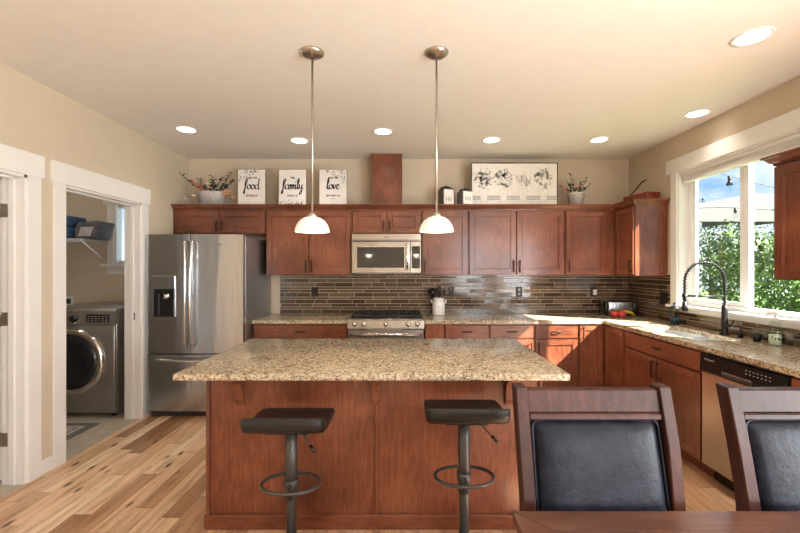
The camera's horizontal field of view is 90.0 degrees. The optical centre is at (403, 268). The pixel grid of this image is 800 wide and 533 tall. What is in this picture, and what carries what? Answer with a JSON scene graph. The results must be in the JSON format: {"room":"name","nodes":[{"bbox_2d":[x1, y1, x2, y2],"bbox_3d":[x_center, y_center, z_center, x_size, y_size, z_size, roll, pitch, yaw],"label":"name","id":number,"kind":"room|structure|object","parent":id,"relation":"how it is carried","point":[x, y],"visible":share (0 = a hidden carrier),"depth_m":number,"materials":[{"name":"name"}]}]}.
{"room":"kitchen","nodes":[
{"label":"kitchen","id":0,"kind":"room"},
{"bbox_2d":[0,62,188,459],"bbox_3d":[-2.610,0.070,0.865,0.140,2.740,7.730,0,0,0],"label":"wall","id":1,"kind":"structure","parent":0,"point":[36,118],"depth_m":2.98,"materials":[{"name":"beige paint"}]},
{"bbox_2d":[0,180,7,479],"bbox_3d":[-3.058,0.415,2.704,0.825,2.030,0.071,0,0,0],"label":"door","id":2,"kind":"structure","parent":1,"relation":"in","point":[3,207],"depth_m":2.71,"materials":[{"name":"white paint"}]},
{"bbox_2d":[0,143,44,484],"bbox_3d":[-2.600,0.328,2.270,0.169,2.225,1.070,0,0,0],"label":"trim","id":3,"kind":"structure","parent":1,"relation":"attached to","point":[22,172],"depth_m":2.67,"materials":[{"name":"white paint"}]},
{"bbox_2d":[42,455,53,474],"bbox_3d":[-2.533,1.390,2.837,0.014,0.100,0.103,0,0,0],"label":"baseboard","id":4,"kind":"structure","parent":1,"relation":"attached to","point":[47,463],"depth_m":2.83,"materials":[{"name":"white paint"}]},
{"bbox_2d":[50,160,150,467],"bbox_3d":[-2.600,0.328,3.422,0.169,2.225,1.105,0,0,0],"label":"trim","id":5,"kind":"structure","parent":1,"relation":"attached to","point":[136,200],"depth_m":3.65,"materials":[{"name":"white paint"}]},
{"bbox_2d":[66,159,628,313],"bbox_3d":[-1.040,0.070,4.790,7.720,2.740,0.120,0,0,0],"label":"wall","id":6,"kind":"structure","parent":0,"point":[88,282],"depth_m":4.73,"materials":[{"name":"beige paint"}]},
{"bbox_2d":[66,296,73,304],"bbox_3d":[-3.973,0.380,4.723,0.150,0.130,0.013,0,0,0],"label":"box","id":7,"kind":"object","parent":6,"relation":"attached to","point":[69,299],"visible":0.41,"depth_m":4.72,"materials":[{"name":"white paint"}]},
{"bbox_2d":[66,238,106,261],"bbox_3d":[-4.127,-0.205,4.522,1.250,0.253,0.405,0,0,0],"label":"wire shelf","id":8,"kind":"object","parent":6,"relation":"attached to","point":[83,241],"visible":0.38,"depth_m":4.53,"materials":[{"name":"metal"}]},
{"bbox_2d":[66,215,86,238],"bbox_3d":[-3.780,-0.463,4.500,0.232,0.260,0.291,0,0,0],"label":"bag","id":9,"kind":"object","parent":8,"relation":"on","point":[71,221],"visible":0.33,"depth_m":4.43,"materials":[{"name":"fabric"}]},
{"bbox_2d":[74,221,114,239],"bbox_3d":[-3.492,-0.432,4.517,0.292,0.199,0.246,0,0,0],"label":"tote","id":10,"kind":"object","parent":8,"relation":"on","point":[94,230],"visible":0.92,"depth_m":4.40,"materials":[{"name":"grey fabric"}]},
{"bbox_2d":[99,201,123,273],"bbox_3d":[-3.125,-0.405,4.740,0.850,0.930,0.160,0,0,0],"label":"window","id":11,"kind":"structure","parent":6,"relation":"in","point":[115,265],"depth_m":4.71,"materials":[{"name":"white paint"}]},
{"bbox_2d":[173,210,265,235],"bbox_3d":[-2.029,-0.515,4.539,1.018,0.260,0.378,0,0,0],"label":"upper cabinet","id":12,"kind":"object","parent":6,"relation":"attached to","point":[240,222],"visible":0.98,"depth_m":4.38,"materials":[{"name":"brown wood"}]},
{"bbox_2d":[266,210,354,274],"bbox_3d":[-1.044,-0.288,4.539,0.940,0.713,0.378,0,0,0],"label":"upper cabinet","id":13,"kind":"object","parent":6,"relation":"attached to","point":[288,251],"visible":0.91,"depth_m":4.39,"materials":[{"name":"brown wood"}]},
{"bbox_2d":[352,210,420,233],"bbox_3d":[-0.190,-0.515,4.539,0.760,0.260,0.378,0,0,0],"label":"upper cabinet","id":14,"kind":"object","parent":6,"relation":"attached to","point":[363,221],"visible":0.95,"depth_m":4.38,"materials":[{"name":"brown wood"}]},
{"bbox_2d":[352,234,420,272],"bbox_3d":[-0.190,-0.169,4.508,0.752,0.424,0.434,0,0,0],"label":"microwave","id":15,"kind":"object","parent":14,"relation":"attached to","point":[371,253],"visible":1,"depth_m":4.32,"materials":[{"name":"silver metal"}]},
{"bbox_2d":[420,210,467,274],"bbox_3d":[0.449,-0.288,4.539,0.510,0.713,0.378,0,0,0],"label":"upper cabinet","id":16,"kind":"object","parent":6,"relation":"attached to","point":[441,253],"visible":0.97,"depth_m":4.39,"materials":[{"name":"brown wood"}]},
{"bbox_2d":[468,210,563,274],"bbox_3d":[1.235,-0.288,4.539,1.054,0.713,0.378,0,0,0],"label":"upper cabinet","id":17,"kind":"object","parent":6,"relation":"attached to","point":[500,242],"visible":0.99,"depth_m":4.39,"materials":[{"name":"brown wood"}]},
{"bbox_2d":[171,198,669,210],"bbox_3d":[0.060,-0.675,4.355,5.192,0.060,0.746,0,0,0],"label":"crown molding","id":18,"kind":"structure","parent":17,"relation":"on","point":[634,201],"depth_m":4.36,"materials":[{"name":"brown wood"}]},
{"bbox_2d":[179,172,236,203],"bbox_3d":[-2.220,-0.907,4.517,0.670,0.404,0.188,0,0,-3],"label":"potted flowers","id":19,"kind":"object","parent":18,"relation":"on","point":[205,196],"visible":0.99,"depth_m":4.48,"materials":[{"name":"white ceramic"}]},
{"bbox_2d":[238,169,265,203],"bbox_3d":[-1.698,-0.909,4.470,0.312,0.408,0.024,0,0,0],"label":"wall sign","id":20,"kind":"object","parent":18,"relation":"on","point":[251,182],"visible":1,"depth_m":4.46,"materials":[{"name":"white wood"}]},
{"bbox_2d":[278,169,306,203],"bbox_3d":[-1.243,-0.904,4.470,0.312,0.418,0.024,0,0,0],"label":"wall sign","id":21,"kind":"object","parent":18,"relation":"on","point":[292,183],"visible":0.98,"depth_m":4.46,"materials":[{"name":"white metal"}]},
{"bbox_2d":[319,169,346,203],"bbox_3d":[-0.792,-0.909,4.470,0.312,0.408,0.024,0,0,0],"label":"wall sign","id":22,"kind":"object","parent":18,"relation":"on","point":[332,182],"visible":1,"depth_m":4.46,"materials":[{"name":"white wood"}]},
{"bbox_2d":[327,170,344,182],"bbox_3d":[-0.763,-1.033,4.459,0.218,0.158,0.001,0,0,0],"label":"print","id":23,"kind":"object","parent":22,"relation":"attached to","point":[337,170],"depth_m":4.46},
{"bbox_2d":[372,154,401,203],"bbox_3d":[-0.193,-1.002,4.614,0.345,0.592,0.228,0,0,0],"label":"chase","id":24,"kind":"object","parent":18,"relation":"on","point":[386,168],"visible":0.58,"depth_m":4.50,"materials":[{"name":"brown wood"}]},
{"bbox_2d":[438,186,453,203],"bbox_3d":[0.470,-0.818,4.469,0.135,0.225,0.138,0,0,-22],"label":"canister","id":25,"kind":"object","parent":18,"relation":"on","point":[445,194],"visible":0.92,"depth_m":4.41,"materials":[{"name":"grey metal"}]},
{"bbox_2d":[457,188,472,203],"bbox_3d":[0.675,-0.800,4.439,0.130,0.190,0.133,0,0,-22],"label":"canister","id":26,"kind":"object","parent":18,"relation":"on","point":[464,196],"visible":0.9,"depth_m":4.38,"materials":[{"name":"grey metal"}]},
{"bbox_2d":[471,163,557,203],"bbox_3d":[1.243,-0.950,4.508,0.972,0.490,0.024,0,0,0],"label":"framed picture","id":27,"kind":"object","parent":18,"relation":"on","point":[491,183],"visible":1,"depth_m":4.50,"materials":[{"name":"white paper"}]},
{"bbox_2d":[473,167,493,203],"bbox_3d":[0.893,-0.940,4.499,0.239,0.409,0.001,0,0,0],"label":"print","id":28,"kind":"object","parent":27,"relation":"attached to","point":[483,177],"depth_m":4.50,"materials":[{"name":"grey paper"}]},
{"bbox_2d":[493,169,512,201],"bbox_3d":[1.111,-0.933,4.499,0.221,0.396,0.001,0,0,0],"label":"print","id":29,"kind":"object","parent":27,"relation":"attached to","point":[502,178],"depth_m":4.50,"materials":[{"name":"grey paper"}]},
{"bbox_2d":[473,196,556,199],"bbox_3d":[1.243,-0.801,4.499,0.956,0.043,0.001,0,0,0],"label":"print","id":30,"kind":"object","parent":27,"relation":"attached to","point":[473,196],"depth_m":4.50},
{"bbox_2d":[516,174,530,203],"bbox_3d":[1.342,-0.904,4.499,0.183,0.339,0.001,0,0,0],"label":"print","id":31,"kind":"object","parent":27,"relation":"attached to","point":[523,181],"depth_m":4.50,"materials":[{"name":"grey"}]},
{"bbox_2d":[534,167,551,201],"bbox_3d":[1.566,-0.939,4.499,0.220,0.408,0.001,0,0,0],"label":"print","id":32,"kind":"object","parent":27,"relation":"attached to","point":[542,175],"depth_m":4.50,"materials":[{"name":"grey"}]},
{"bbox_2d":[558,173,590,203],"bbox_3d":[1.913,-0.887,4.486,0.329,0.364,0.196,0,0,26],"label":"potted flowers","id":33,"kind":"object","parent":18,"relation":"on","point":[575,197],"visible":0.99,"depth_m":4.44,"materials":[{"name":"ceramic"}]},
{"bbox_2d":[623,179,660,200],"bbox_3d":[2.515,-0.825,4.240,0.160,0.241,0.340,0,0,-10],"label":"wooden caddy","id":34,"kind":"object","parent":18,"relation":"on","point":[644,194],"visible":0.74,"depth_m":4.10,"materials":[{"name":"red paint"}]},
{"bbox_2d":[280,273,799,346],"bbox_3d":[0.600,0.283,3.165,4.120,0.486,3.130,0,0,0],"label":"backsplash","id":35,"kind":"structure","parent":6,"relation":"attached to","point":[337,294],"depth_m":4.72,"materials":[{"name":"brown tile"}]},
{"bbox_2d":[312,287,317,296],"bbox_3d":[-1.050,0.270,4.714,0.072,0.115,0.008,0,0,0],"label":"wall outlet","id":36,"kind":"object","parent":35,"relation":"attached to","point":[314,289],"visible":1,"depth_m":4.71,"materials":[{"name":"brown plastic"}]},
{"bbox_2d":[448,287,453,296],"bbox_3d":[0.554,0.270,4.714,0.072,0.115,0.008,0,0,0],"label":"wall outlet","id":37,"kind":"object","parent":35,"relation":"attached to","point":[450,289],"visible":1,"depth_m":4.71,"materials":[{"name":"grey plastic"}]},
{"bbox_2d":[516,287,521,296],"bbox_3d":[1.357,0.270,4.714,0.072,0.115,0.008,0,0,0],"label":"wall outlet","id":38,"kind":"object","parent":35,"relation":"attached to","point":[518,289],"visible":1,"depth_m":4.71,"materials":[{"name":"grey plastic"}]},
{"bbox_2d":[591,287,596,296],"bbox_3d":[2.235,0.270,4.714,0.072,0.115,0.008,0,0,0],"label":"wall outlet","id":39,"kind":"object","parent":35,"relation":"attached to","point":[592,288],"visible":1,"depth_m":4.71,"materials":[{"name":"brown plastic"}]},
{"bbox_2d":[660,292,667,304],"bbox_3d":[2.643,0.300,4.075,0.010,0.125,0.120,0,0,0],"label":"wall outlet","id":40,"kind":"object","parent":35,"relation":"attached to","point":[663,295],"visible":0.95,"depth_m":4.07,"materials":[{"name":"brown plastic"}]},
{"bbox_2d":[564,210,614,274],"bbox_3d":[2.046,-0.288,4.539,0.559,0.713,0.378,0,0,0],"label":"upper cabinet","id":41,"kind":"object","parent":6,"relation":"attached to","point":[589,235],"visible":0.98,"depth_m":4.39,"materials":[{"name":"brown wood"}]},
{"bbox_2d":[0,410,735,532],"bbox_3d":[-0.990,1.466,0.815,7.620,0.051,7.830,0,0,0],"label":"floor","id":42,"kind":"structure","parent":0,"point":[149,475],"depth_m":2.64,"materials":[{"name":"brown wood"}]},
{"bbox_2d":[66,423,99,440],"bbox_3d":[-3.250,1.434,3.340,0.840,0.012,0.760,0,0,0],"label":"rug","id":43,"kind":"object","parent":42,"relation":"on","point":[72,429],"visible":0.02,"depth_m":3.59,"materials":[{"name":"fabric"}]},
{"bbox_2d":[66,302,123,415],"bbox_3d":[-3.185,0.912,4.258,0.770,1.055,0.864,0,0,0],"label":"washing machine","id":44,"kind":"object","parent":42,"relation":"on","point":[94,331],"visible":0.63,"depth_m":3.87,"materials":[{"name":"metal"}]},
{"bbox_2d":[146,234,270,415],"bbox_3d":[-2.037,0.552,4.242,0.950,1.775,0.917,0,0,0],"label":"refrigerator","id":45,"kind":"object","parent":42,"relation":"on","point":[205,292],"visible":0.87,"depth_m":3.87,"materials":[{"name":"silver metal"}]},
{"bbox_2d":[240,408,334,532],"bbox_3d":[-0.556,1.058,1.975,0.400,0.763,0.400,0,0,0],"label":"bar stool","id":46,"kind":"object","parent":42,"relation":"on","point":[291,423],"visible":1,"depth_m":1.95,"materials":[{"name":"black plastic"}]},
{"bbox_2d":[254,324,348,338],"bbox_3d":[-1.065,1.001,4.399,0.970,0.878,0.658,0,0,0],"label":"base cabinet","id":47,"kind":"object","parent":42,"relation":"on","point":[261,331],"visible":0.12,"depth_m":4.10,"materials":[{"name":"brown wood"}]},
{"bbox_2d":[252,314,351,323],"bbox_3d":[-1.067,0.543,4.404,0.979,0.035,0.638,0,0,0],"label":"countertop","id":48,"kind":"structure","parent":47,"relation":"on","point":[272,318],"depth_m":4.17,"materials":[{"name":"stone"}]},
{"bbox_2d":[173,339,569,529],"bbox_3d":[-0.163,0.983,2.515,1.991,0.914,1.030,0,0,0],"label":"kitchen island","id":49,"kind":"object","parent":42,"relation":"on","point":[378,456],"visible":0.91,"depth_m":2.22,"materials":[{"name":"brown wood"}]},
{"bbox_2d":[347,310,423,338],"bbox_3d":[-0.183,0.958,4.351,0.778,0.965,0.729,0,0,0],"label":"gas range","id":50,"kind":"object","parent":42,"relation":"on","point":[361,325],"visible":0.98,"depth_m":4.05,"materials":[{"name":"silver metal"}]},
{"bbox_2d":[348,312,423,328],"bbox_3d":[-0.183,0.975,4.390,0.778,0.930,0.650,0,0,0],"label":"control panel","id":51,"kind":"object","parent":50,"relation":"in","point":[372,321],"depth_m":4.06,"materials":[{"name":"silver metal"}]},
{"bbox_2d":[351,312,421,317],"bbox_3d":[-0.183,0.507,4.412,0.738,0.005,0.565,0,0,0],"label":"cooktop","id":52,"kind":"object","parent":50,"relation":"in","point":[357,314],"depth_m":4.24,"materials":[{"name":"black metal"}]},
{"bbox_2d":[424,324,443,338],"bbox_3d":[0.313,1.001,4.413,0.198,0.878,0.629,0,0,0],"label":"base cabinet","id":53,"kind":"object","parent":42,"relation":"on","point":[431,331],"visible":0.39,"depth_m":4.10,"materials":[{"name":"brown wood"}]},
{"bbox_2d":[424,399,510,532],"bbox_3d":[0.295,1.034,1.965,0.400,0.811,0.400,0,0,0],"label":"bar stool","id":54,"kind":"object","parent":42,"relation":"on","point":[463,413],"visible":1,"depth_m":1.94,"materials":[{"name":"black plastic"}]},
{"bbox_2d":[444,324,533,350],"bbox_3d":[0.876,1.001,4.399,0.920,0.878,0.658,0,0,0],"label":"base cabinet","id":55,"kind":"object","parent":42,"relation":"on","point":[523,333],"visible":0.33,"depth_m":4.10,"materials":[{"name":"brown wood"}]},
{"bbox_2d":[534,324,577,386],"bbox_3d":[1.565,1.001,4.399,0.450,0.878,0.658,0,0,0],"label":"base cabinet","id":56,"kind":"object","parent":42,"relation":"on","point":[557,343],"visible":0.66,"depth_m":4.10,"materials":[{"name":"brown wood"}]},
{"bbox_2d":[578,324,604,386],"bbox_3d":[1.931,1.001,4.399,0.274,0.878,0.658,0,0,0],"label":"base cabinet","id":57,"kind":"object","parent":42,"relation":"on","point":[591,337],"visible":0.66,"depth_m":4.11,"materials":[{"name":"brown wood"}]},
{"bbox_2d":[512,383,685,510],"bbox_3d":[0.596,0.906,1.038,0.489,1.068,0.545,0,0,0],"label":"dining chair","id":58,"kind":"object","parent":42,"relation":"on","point":[578,448],"visible":0.94,"depth_m":1.22,"materials":[{"name":"black leather"}]},
{"bbox_2d":[534,421,666,510],"bbox_3d":[0.596,0.681,1.201,0.382,0.408,0.107,0,0,0],"label":"cushion","id":59,"kind":"object","parent":58,"relation":"on","point":[579,465],"depth_m":1.20,"materials":[{"name":"black leather"}]},
{"bbox_2d":[605,324,625,386],"bbox_3d":[2.353,1.001,3.925,0.609,0.878,0.382,0,0,0],"label":"base cabinet","id":60,"kind":"object","parent":42,"relation":"on","point":[614,336],"visible":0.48,"depth_m":3.91,"materials":[{"name":"brown wood"}]},
{"bbox_2d":[513,511,799,532],"bbox_3d":[1.100,1.065,0.630,1.581,0.751,1.021,0,0,0],"label":"dining table","id":61,"kind":"object","parent":42,"relation":"on","point":[523,521],"visible":1,"depth_m":1.09,"materials":[{"name":"brown wood"}]},
{"bbox_2d":[624,330,713,477],"bbox_3d":[2.339,1.001,3.245,0.638,0.878,0.970,0,0,0],"label":"base cabinet","id":62,"kind":"object","parent":42,"relation":"on","point":[647,360],"visible":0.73,"depth_m":3.02,"materials":[{"name":"brown wood"}]},
{"bbox_2d":[422,314,799,377],"bbox_3d":[1.429,0.543,3.159,2.437,0.035,3.118,0,0,0],"label":"countertop","id":63,"kind":"structure","parent":62,"relation":"on","point":[785,359],"depth_m":3.34,"materials":[{"name":"stone"}]},
{"bbox_2d":[431,297,446,314],"bbox_3d":[0.398,0.428,4.600,0.144,0.194,0.144,0,0,-45],"label":"utensil crock","id":64,"kind":"object","parent":63,"relation":"on","point":[438,304],"visible":1,"depth_m":4.54,"materials":[{"name":"white ceramic"}]},
{"bbox_2d":[429,289,435,297],"bbox_3d":[0.340,0.370,4.614,0.101,0.289,0.056,0,0,0],"label":"serving spoon","id":65,"kind":"object","parent":64,"relation":"in","point":[432,292],"visible":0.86,"depth_m":4.60,"materials":[{"name":"black metal"}]},
{"bbox_2d":[437,286,441,297],"bbox_3d":[0.413,0.357,4.632,0.062,0.314,0.032,0,0,0],"label":"serving spoon","id":66,"kind":"object","parent":64,"relation":"in","point":[439,289],"visible":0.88,"depth_m":4.63,"materials":[{"name":"black metal"}]},
{"bbox_2d":[610,311,618,316],"bbox_3d":[2.295,0.485,4.360,0.082,0.080,0.082,0,0,0],"label":"apple","id":67,"kind":"object","parent":63,"relation":"on","point":[612,313],"visible":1,"depth_m":4.33,"materials":[{"name":"food"}]},
{"bbox_2d":[600,300,635,315],"bbox_3d":[2.440,0.442,4.556,0.336,0.166,0.163,0,0,6],"label":"toaster","id":68,"kind":"object","parent":63,"relation":"on","point":[606,306],"visible":0.88,"depth_m":4.49,"materials":[{"name":"silver metal"}]},
{"bbox_2d":[618,310,625,317],"bbox_3d":[2.363,0.485,4.335,0.082,0.080,0.082,0,0,0],"label":"apple","id":69,"kind":"object","parent":63,"relation":"on","point":[622,313],"visible":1,"depth_m":4.31,"materials":[{"name":"food"}]},
{"bbox_2d":[617,310,634,316],"bbox_3d":[2.446,0.491,4.410,0.213,0.082,0.038,0,0,-3],"label":"banana","id":70,"kind":"object","parent":63,"relation":"on","point":[626,311],"visible":0.61,"depth_m":4.40,"materials":[{"name":"food"}]},
{"bbox_2d":[669,302,679,324],"bbox_3d":[2.555,0.420,3.780,0.084,0.212,0.084,0,0,0],"label":"press","id":71,"kind":"object","parent":63,"relation":"on","point":[674,320],"visible":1,"depth_m":3.76,"materials":[{"name":"clear"}]},
{"bbox_2d":[657,330,717,339],"bbox_3d":[2.330,0.648,3.305,0.348,0.174,0.718,0,0,0],"label":"sink","id":72,"kind":"object","parent":63,"relation":"in","point":[674,332],"visible":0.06,"depth_m":3.53,"materials":[{"name":"metal"}]},
{"bbox_2d":[681,260,734,334],"bbox_3d":[2.409,0.229,3.171,0.376,0.595,0.122,0,0,0],"label":"kitchen faucet","id":73,"kind":"object","parent":63,"relation":"on","point":[724,310],"visible":1,"depth_m":3.19,"materials":[{"name":"black metal"}]},
{"bbox_2d":[732,325,743,337],"bbox_3d":[2.554,0.478,3.060,0.078,0.096,0.035,0,0,0],"label":"soap dispenser","id":74,"kind":"object","parent":63,"relation":"on","point":[740,335],"visible":1,"depth_m":3.06,"materials":[{"name":"black metal"}]},
{"bbox_2d":[752,334,761,341],"bbox_3d":[2.560,0.501,2.900,0.052,0.050,0.051,0,0,0],"label":"cup","id":75,"kind":"object","parent":63,"relation":"on","point":[756,337],"visible":1,"depth_m":2.88,"materials":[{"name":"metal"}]},
{"bbox_2d":[766,312,782,344],"bbox_3d":[2.557,0.411,2.760,0.085,0.229,0.085,0,0,37],"label":"soap bottle","id":76,"kind":"object","parent":63,"relation":"on","point":[773,339],"visible":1,"depth_m":2.74,"materials":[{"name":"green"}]},
{"bbox_2d":[766,327,782,340],"bbox_3d":[2.538,0.444,2.747,0.038,0.090,0.086,0,0,-30],"label":"print","id":77,"kind":"object","parent":76,"relation":"attached to","point":[771,337],"depth_m":2.74,"materials":[{"name":"ceramic"}]},
{"bbox_2d":[700,352,792,491],"bbox_3d":[2.321,1.004,2.444,0.598,0.872,0.612,0,0,0],"label":"dishwasher","id":78,"kind":"object","parent":42,"relation":"on","point":[716,368],"visible":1,"depth_m":2.60,"materials":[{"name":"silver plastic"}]},
{"bbox_2d":[716,383,799,510],"bbox_3d":[1.262,0.906,1.038,0.489,1.068,0.545,0,0,0],"label":"dining chair","id":79,"kind":"object","parent":42,"relation":"on","point":[761,425],"visible":0.92,"depth_m":1.23,"materials":[{"name":"black leather"}]},
{"bbox_2d":[748,421,799,510],"bbox_3d":[1.262,0.681,1.201,0.382,0.408,0.107,0,0,0],"label":"cushion","id":80,"kind":"object","parent":79,"relation":"on","point":[775,445],"depth_m":1.21,"materials":[{"name":"black leather"}]},
{"bbox_2d":[792,376,799,386],"bbox_3d":[2.339,1.001,1.838,0.638,0.878,0.580,0,0,0],"label":"base cabinet","id":81,"kind":"object","parent":42,"relation":"on","point":[795,380],"visible":0.06,"depth_m":2.09,"materials":[{"name":"brown wood"}]},
{"bbox_2d":[0,0,799,158],"bbox_3d":[-1.040,-1.340,0.875,7.720,0.080,7.950,0,0,0],"label":"ceiling","id":82,"kind":"structure","parent":0,"point":[546,78],"depth_m":2.57,"materials":[{"name":"beige paint"}]},
{"bbox_2d":[174,126,197,133],"bbox_3d":[-2.030,-1.297,3.730,0.200,0.006,0.200,0,0,0],"label":"recessed light","id":83,"kind":"object","parent":82,"relation":"in","point":[184,129],"visible":1,"depth_m":3.72,"materials":[{"name":"white paint"}]},
{"bbox_2d":[177,127,195,132],"bbox_3d":[-2.030,-1.298,3.730,0.154,0.002,0.154,0,0,0],"label":"diffuser","id":84,"kind":"object","parent":83,"relation":"attached to","point":[181,129],"depth_m":3.72,"materials":[{"name":"white"}]},
{"bbox_2d":[289,137,308,143],"bbox_3d":[-1.060,-1.297,4.050,0.200,0.006,0.200,0,0,0],"label":"recessed light","id":85,"kind":"object","parent":82,"relation":"in","point":[297,140],"visible":1,"depth_m":4.04,"materials":[{"name":"white"}]},
{"bbox_2d":[291,139,306,142],"bbox_3d":[-1.060,-1.298,4.050,0.154,0.002,0.154,0,0,0],"label":"diffuser","id":86,"kind":"object","parent":85,"relation":"attached to","point":[292,140],"depth_m":4.04,"materials":[{"name":"white"}]},
{"bbox_2d":[295,46,329,233],"bbox_3d":[-0.550,-0.761,2.400,0.206,1.078,0.206,0,0,0],"label":"pendant lamp","id":87,"kind":"object","parent":82,"relation":"hanging from","point":[313,224],"visible":1,"depth_m":2.38,"materials":[{"name":"white glass"}]},
{"bbox_2d":[372,128,392,135],"bbox_3d":[-0.200,-1.297,3.780,0.200,0.006,0.200,0,0,0],"label":"recessed light","id":88,"kind":"object","parent":82,"relation":"in","point":[378,131],"visible":1,"depth_m":3.77,"materials":[{"name":"white"}]},
{"bbox_2d":[375,129,390,133],"bbox_3d":[-0.200,-1.298,3.780,0.154,0.002,0.154,0,0,0],"label":"diffuser","id":89,"kind":"object","parent":88,"relation":"attached to","point":[377,131],"depth_m":3.77,"materials":[{"name":"white"}]},
{"bbox_2d":[419,46,453,232],"bbox_3d":[0.195,-0.762,2.400,0.206,1.076,0.206,0,0,0],"label":"pendant lamp","id":90,"kind":"object","parent":82,"relation":"hanging from","point":[436,223],"visible":1,"depth_m":2.39,"materials":[{"name":"white glass"}]},
{"bbox_2d":[481,137,501,143],"bbox_3d":[0.880,-1.297,4.030,0.200,0.006,0.200,0,0,0],"label":"recessed light","id":91,"kind":"object","parent":82,"relation":"in","point":[489,140],"visible":1,"depth_m":4.03,"materials":[{"name":"white"}]},
{"bbox_2d":[484,138,498,142],"bbox_3d":[0.880,-1.298,4.030,0.154,0.002,0.154,0,0,0],"label":"diffuser","id":92,"kind":"object","parent":91,"relation":"attached to","point":[486,140],"depth_m":4.04,"materials":[{"name":"white"}]},
{"bbox_2d":[588,136,609,142],"bbox_3d":[1.960,-1.297,4.020,0.200,0.006,0.200,0,0,0],"label":"recessed light","id":93,"kind":"object","parent":82,"relation":"in","point":[601,139],"visible":1,"depth_m":4.01,"materials":[{"name":"white"}]},
{"bbox_2d":[591,138,607,141],"bbox_3d":[1.960,-1.298,4.020,0.154,0.002,0.154,0,0,0],"label":"diffuser","id":94,"kind":"object","parent":93,"relation":"attached to","point":[592,139],"depth_m":4.01,"materials":[{"name":"white"}]},
{"bbox_2d":[683,109,711,117],"bbox_3d":[2.450,-1.297,3.340,0.200,0.006,0.200,0,0,0],"label":"recessed light","id":95,"kind":"object","parent":82,"relation":"in","point":[697,113],"visible":1,"depth_m":3.34,"materials":[{"name":"white"}]},
{"bbox_2d":[686,110,708,116],"bbox_3d":[2.450,-1.298,3.340,0.154,0.002,0.154,0,0,0],"label":"diffuser","id":96,"kind":"object","parent":95,"relation":"attached to","point":[695,113],"depth_m":3.34,"materials":[{"name":"white"}]},
{"bbox_2d":[729,26,776,47],"bbox_3d":[1.950,-1.297,2.240,0.200,0.006,0.200,0,0,0],"label":"recessed light","id":97,"kind":"object","parent":82,"relation":"in","point":[753,36],"visible":1,"depth_m":2.23,"materials":[{"name":"white"}]},
{"bbox_2d":[734,29,770,44],"bbox_3d":[1.950,-1.298,2.240,0.154,0.002,0.154,0,0,0],"label":"diffuser","id":98,"kind":"object","parent":97,"relation":"attached to","point":[752,36],"depth_m":2.24,"materials":[{"name":"white"}]},
{"bbox_2d":[629,76,799,347],"bbox_3d":[2.740,0.070,0.865,0.160,2.740,7.730,0,0,0],"label":"wall","id":99,"kind":"structure","parent":0,"point":[650,164],"depth_m":3.55,"materials":[{"name":"beige paint"}]},
{"bbox_2d":[615,205,667,275],"bbox_3d":[2.469,-0.288,4.378,0.378,0.713,0.695,0,0,0],"label":"upper cabinet","id":100,"kind":"object","parent":99,"relation":"attached to","point":[641,231],"visible":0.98,"depth_m":4.03,"materials":[{"name":"brown wood"}]},
{"bbox_2d":[665,108,799,329],"bbox_3d":[2.710,-0.335,3.265,0.200,1.480,1.530,0,0,0],"label":"window","id":101,"kind":"structure","parent":99,"relation":"in","point":[683,196],"depth_m":3.34,"materials":[{"name":"white paint"}]},
{"bbox_2d":[682,132,799,182],"bbox_3d":[2.710,-0.877,3.250,0.060,0.102,1.220,0,0,0],"label":"window blind","id":102,"kind":"object","parent":101,"relation":"attached to","point":[753,155],"visible":1,"depth_m":3.17,"materials":[{"name":"white paint"}]},
{"bbox_2d":[774,160,799,280],"bbox_3d":[2.469,-0.288,2.080,0.378,0.713,0.850,0,0,0],"label":"upper cabinet","id":103,"kind":"object","parent":99,"relation":"attached to","point":[787,175],"visible":1,"depth_m":2.42,"materials":[{"name":"brown wood"}]},
{"bbox_2d":[760,147,799,165],"bbox_3d":[2.466,-0.675,2.107,0.379,0.060,0.904,0,0,0],"label":"crown molding","id":104,"kind":"structure","parent":103,"relation":"attached to","point":[791,155],"depth_m":2.42,"materials":[{"name":"brown wood"}]},
{"label":"outside","id":105,"kind":"structure","parent":0,"visible":0},
{"bbox_2d":[698,206,739,212],"label":"string lights","id":106,"kind":"object","parent":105,"point":[735,208],"depth_m":5.99,"materials":[{"name":"black metal"}]},
{"bbox_2d":[720,173,739,185],"label":"string lights","id":107,"kind":"object","parent":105,"point":[729,182],"depth_m":5.89,"materials":[{"name":"black metal"}]},
{"bbox_2d":[726,176,732,185],"bbox_3d":[4.800,-1.282,5.900,0.090,0.182,0.090,0,0,0],"label":"socket","id":108,"kind":"object","parent":107,"relation":"attached to","point":[729,182],"depth_m":5.88,"materials":[{"name":"black"}]},
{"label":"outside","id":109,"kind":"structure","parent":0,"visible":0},
{"bbox_2d":[700,289,790,311],"bbox_3d":[16.415,2.050,16.000,27.170,0.020,48.000,0,0,0],"label":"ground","id":110,"kind":"structure","parent":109,"point":[705,292],"depth_m":28.63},
{"bbox_2d":[698,204,773,294],"bbox_3d":[9.950,0.290,10.400,7.100,3.500,2.800,0,0,0],"label":"patio cover","id":111,"kind":"object","parent":110,"relation":"on","point":[709,217],"visible":0.2,"depth_m":9.00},
{"bbox_2d":[698,193,773,203],"bbox_3d":[9.675,-1.670,9.930,6.650,0.420,0.060,0,0,0],"label":"gable roof","id":112,"kind":"structure","parent":111,"relation":"on","point":[759,198],"depth_m":9.90,"materials":[{"name":"grey fabric"}]},
{"bbox_2d":[699,194,781,307],"bbox_3d":[11.437,-0.321,15.017,4.059,4.730,4.336,0,0,0],"label":"leafy tree","id":113,"kind":"object","parent":110,"relation":"on","point":[702,199],"visible":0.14,"depth_m":14.42,"materials":[{"name":"green plant"}]},
{"bbox_2d":[698,219,799,312],"bbox_3d":[7.176,0.568,7.349,3.047,3.105,3.196,0,0,11],"label":"leafy tree","id":114,"kind":"object","parent":110,"relation":"on","point":[789,293],"visible":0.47,"depth_m":7.43,"materials":[{"name":"green plant"}]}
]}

